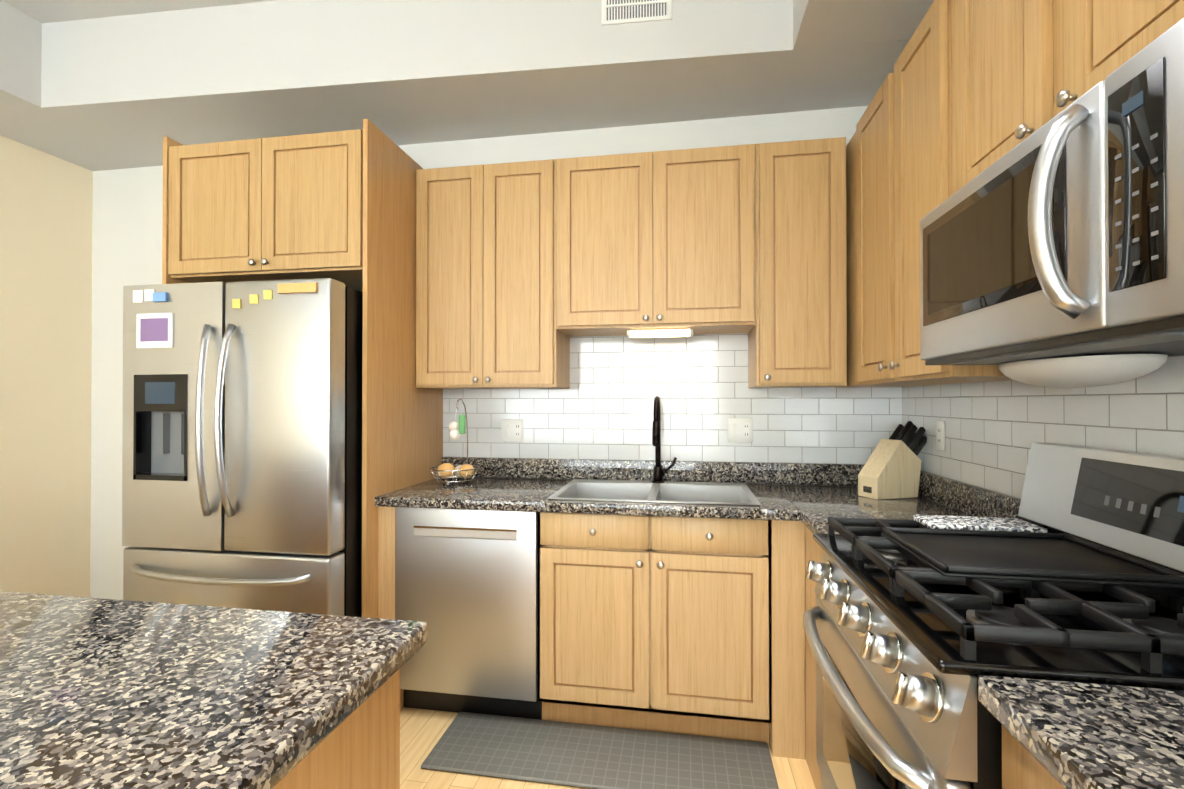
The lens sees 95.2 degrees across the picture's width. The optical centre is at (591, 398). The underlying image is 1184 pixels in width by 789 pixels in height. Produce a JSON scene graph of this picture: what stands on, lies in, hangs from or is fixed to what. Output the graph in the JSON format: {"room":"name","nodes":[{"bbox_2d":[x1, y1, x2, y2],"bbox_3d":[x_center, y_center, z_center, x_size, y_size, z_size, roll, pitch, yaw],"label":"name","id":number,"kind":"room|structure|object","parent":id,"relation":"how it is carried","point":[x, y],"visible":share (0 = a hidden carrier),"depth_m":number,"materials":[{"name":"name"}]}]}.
{"room":"kitchen","nodes":[
{"label":"kitchen","id":0,"kind":"room"},
{"bbox_2d":[0,0,41,112],"bbox_3d":[-3.337,-1.594,-0.216,0.520,0.400,5.740,0,0,10],"label":"soffit","id":1,"kind":"structure","parent":0,"point":[20,56],"depth_m":2.48,"materials":[{"name":"grey paint"}]},
{"bbox_2d":[0,135,92,597],"bbox_3d":[-3.592,-0.241,0.132,0.100,3.100,6.360,0,0,10],"label":"wall","id":2,"kind":"structure","parent":0,"point":[46,213],"depth_m":3.02,"materials":[{"name":"beige paint"}]},
{"bbox_2d":[3,0,273,22],"bbox_3d":[-1.314,-1.844,-0.240,4.720,0.100,6.560,0,0,10],"label":"ceiling","id":3,"kind":"structure","parent":0,"point":[45,11],"depth_m":2.45,"materials":[{"name":"grey paint"}]},
{"bbox_2d":[0,0,909,170],"bbox_3d":[-0.841,-1.575,2.573,4.520,0.400,0.652,0,0,10],"label":"ceiling soffit","id":4,"kind":"structure","parent":0,"point":[125,91],"depth_m":2.43,"materials":[{"name":"grey paint"}]},
{"bbox_2d":[602,0,671,25],"bbox_3d":[0.181,-1.612,2.212,0.285,0.150,0.019,0,0,10],"label":"air vent register","id":5,"kind":"object","parent":4,"relation":"attached to","point":[614,12],"visible":1,"depth_m":2.21,"materials":[{"name":"white plastic"}]},
{"bbox_2d":[90,106,867,599],"bbox_3d":[-0.778,-0.222,2.934,4.720,3.100,0.100,0,0,10],"label":"wall","id":6,"kind":"structure","parent":0,"point":[128,228],"depth_m":3.21,"materials":[{"name":"white paint"}]},
{"bbox_2d":[416,137,846,388],"bbox_3d":[0.134,-0.572,2.553,1.936,1.045,0.352,0,0,10],"label":"upper cabinet","id":7,"kind":"object","parent":6,"relation":"attached to","point":[526,271],"visible":1,"depth_m":2.40,"materials":[{"name":"brown wood"}]},
{"bbox_2d":[627,328,692,337],"bbox_3d":[0.317,-0.300,2.511,0.300,0.028,0.113,0,0,10],"label":"under-cabinet light","id":8,"kind":"object","parent":7,"relation":"attached to","point":[651,333],"visible":1,"depth_m":2.46,"materials":[{"name":"white plastic"}]},
{"bbox_2d":[443,333,901,463],"bbox_3d":[0.325,-0.031,2.694,2.265,0.685,0.006,0,0,10],"label":"wall tile","id":9,"kind":"structure","parent":6,"relation":"attached to","point":[602,408],"depth_m":2.68,"materials":[{"name":"white tile"}]},
{"bbox_2d":[502,419,522,441],"bbox_3d":[-0.414,0.167,2.809,0.116,0.116,0.008,0,0,10],"label":"electrical outlet plate","id":10,"kind":"object","parent":9,"relation":"attached to","point":[512,429],"depth_m":2.81,"materials":[{"name":"white plastic"}]},
{"bbox_2d":[728,418,752,441],"bbox_3d":[0.717,0.155,2.619,0.116,0.116,0.008,0,0,10],"label":"electrical outlet plate","id":11,"kind":"object","parent":9,"relation":"attached to","point":[740,429],"depth_m":2.62,"materials":[{"name":"white plastic"}]},
{"bbox_2d":[400,707,815,788],"bbox_3d":[-1.314,1.356,-0.262,4.720,0.100,6.560,0,0,10],"label":"floor","id":12,"kind":"structure","parent":0,"point":[422,731],"depth_m":1.92,"materials":[{"name":"brown wood"}]},
{"bbox_2d":[122,278,362,616],"bbox_3d":[-1.352,0.440,2.471,0.910,1.770,0.954,0,0,10],"label":"fridge","id":13,"kind":"object","parent":12,"relation":"on","point":[242,451],"visible":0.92,"depth_m":2.07,"materials":[{"name":"grey metal"}]},
{"bbox_2d":[162,119,442,617],"bbox_3d":[-1.331,0.096,2.599,0.970,2.460,0.738,0,0,10],"label":"cabinet","id":14,"kind":"object","parent":12,"relation":"on","point":[340,206],"visible":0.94,"depth_m":2.29,"materials":[{"name":"brown wood"}]},
{"bbox_2d":[280,675,399,788],"bbox_3d":[-1.480,0.871,-0.031,1.938,0.874,2.292,0,0,10],"label":"kitchen island","id":15,"kind":"object","parent":12,"relation":"on","point":[364,755],"depth_m":0.84,"materials":[{"name":"brown wood"}]},
{"bbox_2d":[0,591,426,788],"bbox_3d":[-1.476,0.412,-0.027,2.004,0.040,2.356,0,0,10],"label":"island countertop","id":16,"kind":"structure","parent":15,"relation":"on","point":[96,693],"depth_m":0.75,"materials":[{"name":"multicoloured stone"}]},
{"bbox_2d":[378,506,557,720],"bbox_3d":[-0.472,0.888,2.504,0.754,0.874,0.628,0,0,10],"label":"base cabinet","id":17,"kind":"object","parent":12,"relation":"on","point":[548,521],"depth_m":2.14,"materials":[{"name":"brown wood"}]},
{"bbox_2d":[395,507,541,719],"bbox_3d":[-0.470,0.889,2.488,0.606,0.872,0.604,0,0,10],"label":"dishwasher","id":18,"kind":"object","parent":12,"relation":"on","point":[466,585],"visible":0.62,"depth_m":2.19,"materials":[{"name":"silver metal"}]},
{"bbox_2d":[421,712,778,788],"bbox_3d":[0.028,1.313,1.990,1.240,0.016,0.345,0,0,10],"label":"floor mat","id":19,"kind":"object","parent":12,"relation":"on","point":[587,756],"visible":0.96,"depth_m":1.97,"materials":[{"name":"rubber"}]},
{"bbox_2d":[558,513,804,759],"bbox_3d":[0.333,0.887,2.368,1.011,0.874,0.628,0,0,10],"label":"base cabinet","id":20,"kind":"object","parent":12,"relation":"on","point":[688,625],"depth_m":2.06,"materials":[{"name":"brown wood"}]},
{"bbox_2d":[771,463,940,476],"bbox_3d":[1.096,0.378,2.240,0.590,0.140,0.480,0,0,10],"label":"countertop","id":21,"kind":"structure","parent":20,"relation":"on","point":[832,470],"depth_m":2.54,"materials":[{"name":"stone"}]},
{"bbox_2d":[805,526,823,788],"bbox_3d":[1.024,0.883,1.725,0.564,0.874,0.409,0,0,10],"label":"base cabinet","id":22,"kind":"object","parent":12,"relation":"on","point":[814,550],"visible":0.08,"depth_m":1.83,"materials":[{"name":"brown wood"}]},
{"bbox_2d":[375,457,954,520],"bbox_3d":[0.268,0.379,2.358,2.262,0.140,0.678,0,0,10],"label":"countertop","id":23,"kind":"structure","parent":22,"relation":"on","point":[499,484],"depth_m":2.48,"materials":[{"name":"stone"}]},
{"bbox_2d":[430,399,479,485],"bbox_3d":[-0.657,0.206,2.597,0.236,0.408,0.236,0,0,10],"label":"fruit basket","id":24,"kind":"object","parent":23,"relation":"on","point":[445,471],"visible":0.98,"depth_m":2.56,"materials":[{"name":"silver metal"}]},
{"bbox_2d":[547,479,760,505],"bbox_3d":[0.275,0.500,2.377,0.830,0.192,0.550,0,0,10],"label":"sink","id":25,"kind":"object","parent":23,"relation":"in","point":[669,492],"visible":0.21,"depth_m":2.54,"materials":[{"name":"silver metal"}]},
{"bbox_2d":[652,396,676,482],"bbox_3d":[0.335,0.198,2.527,0.122,0.415,0.214,0,0,10],"label":"faucet","id":26,"kind":"object","parent":23,"relation":"on","point":[658,472],"visible":1,"depth_m":2.58,"materials":[{"name":"black metal"}]},
{"bbox_2d":[858,421,926,499],"bbox_3d":[1.267,0.252,2.256,0.287,0.311,0.105,0,0,-15],"label":"knife block","id":27,"kind":"object","parent":23,"relation":"on","point":[891,468],"visible":1,"depth_m":2.21,"materials":[{"name":"brown wood"}]},
{"bbox_2d":[795,477,1020,533],"bbox_3d":[1.006,0.374,1.707,0.590,0.140,0.362,0,0,10],"label":"countertop","id":28,"kind":"structure","parent":22,"relation":"on","point":[817,499],"depth_m":1.99,"materials":[{"name":"stone"}]},
{"bbox_2d":[803,443,1183,788],"bbox_3d":[0.849,0.718,1.138,0.693,1.195,0.794,0,0,10],"label":"stove","id":29,"kind":"object","parent":12,"relation":"on","point":[913,629],"visible":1,"depth_m":1.03,"materials":[{"name":"grey metal"}]},
{"bbox_2d":[913,515,1047,532],"bbox_3d":[1.005,0.330,1.414,0.260,0.017,0.130,0,0,10],"label":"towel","id":30,"kind":"object","parent":29,"relation":"on","point":[974,523],"visible":0.79,"depth_m":1.39,"materials":[{"name":"fabric"}]},
{"bbox_2d":[1002,726,1064,788],"bbox_3d":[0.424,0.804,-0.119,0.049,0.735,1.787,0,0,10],"label":"base cabinet","id":31,"kind":"object","parent":12,"relation":"on","point":[1023,767],"visible":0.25,"depth_m":0.72,"materials":[{"name":"brown wood"}]},
{"bbox_2d":[978,675,1183,788],"bbox_3d":[0.690,0.361,-0.185,0.586,0.140,1.862,0,0,10],"label":"countertop","id":32,"kind":"structure","parent":31,"relation":"on","point":[1075,735],"depth_m":0.66,"materials":[{"name":"stone"}]},
{"bbox_2d":[793,0,933,49],"bbox_3d":[0.593,-1.598,-0.801,0.575,0.400,5.888,0,0,10],"label":"ceiling","id":33,"kind":"structure","parent":0,"point":[823,23],"depth_m":1.99,"materials":[{"name":"grey paint"}]},
{"bbox_3d":[0.964,-0.247,-0.634,0.100,3.100,6.360,0,0,10],"label":"wall","id":34,"kind":"structure","parent":0,"visible":0},
{"bbox_2d":[834,141,849,387],"bbox_3d":[1.241,-0.574,2.302,0.323,1.044,0.478,0,0,10],"label":"upper cabinet","id":35,"kind":"object","parent":34,"relation":"attached to","point":[848,145],"depth_m":2.32,"materials":[{"name":"brown wood"}]},
{"bbox_2d":[850,0,1012,386],"bbox_3d":[1.151,-0.578,1.765,0.323,1.044,0.723,0,0,10],"label":"upper cabinet","id":36,"kind":"object","parent":34,"relation":"attached to","point":[894,143],"depth_m":1.76,"materials":[{"name":"brown wood"}]},
{"bbox_2d":[938,0,1037,205],"bbox_3d":[1.055,-0.793,1.196,0.323,0.621,0.430,0,0,10],"label":"upper cabinet","id":37,"kind":"object","parent":34,"relation":"attached to","point":[968,91],"depth_m":1.25,"materials":[{"name":"brown wood"}]},
{"bbox_2d":[920,18,1183,364],"bbox_3d":[0.957,-0.280,1.023,0.455,0.390,0.771,0,0,10],"label":"microwave","id":38,"kind":"object","parent":37,"relation":"attached to","point":[1060,234],"visible":1,"depth_m":0.85,"materials":[{"name":"grey metal"}]},
{"bbox_2d":[998,354,1167,387],"bbox_3d":[1.070,-0.052,1.203,0.240,0.060,0.360,0,0,10],"label":"dome","id":39,"kind":"object","parent":38,"relation":"attached to","point":[1081,371],"visible":1,"depth_m":1.10,"materials":[{"name":"white glass"}]},
{"bbox_2d":[902,354,1183,498],"bbox_3d":[1.160,0.056,0.849,0.006,0.485,3.354,0,0,10],"label":"wall tile","id":40,"kind":"structure","parent":34,"relation":"attached to","point":[994,430],"depth_m":1.60,"materials":[{"name":"white tile"}]},
{"bbox_2d":[936,421,944,450],"bbox_3d":[1.367,0.148,2.125,0.007,0.116,0.072,0,0,10],"label":"electrical outlet plate","id":41,"kind":"object","parent":40,"relation":"attached to","point":[940,425],"depth_m":2.12,"materials":[{"name":"white plastic"}]},
{"bbox_2d":[1038,0,1183,128],"bbox_3d":[0.987,-0.796,0.789,0.323,0.621,0.395,0,0,10],"label":"upper cabinet","id":42,"kind":"object","parent":34,"relation":"attached to","point":[1081,43],"depth_m":0.93,"materials":[{"name":"brown wood"}]}
]}

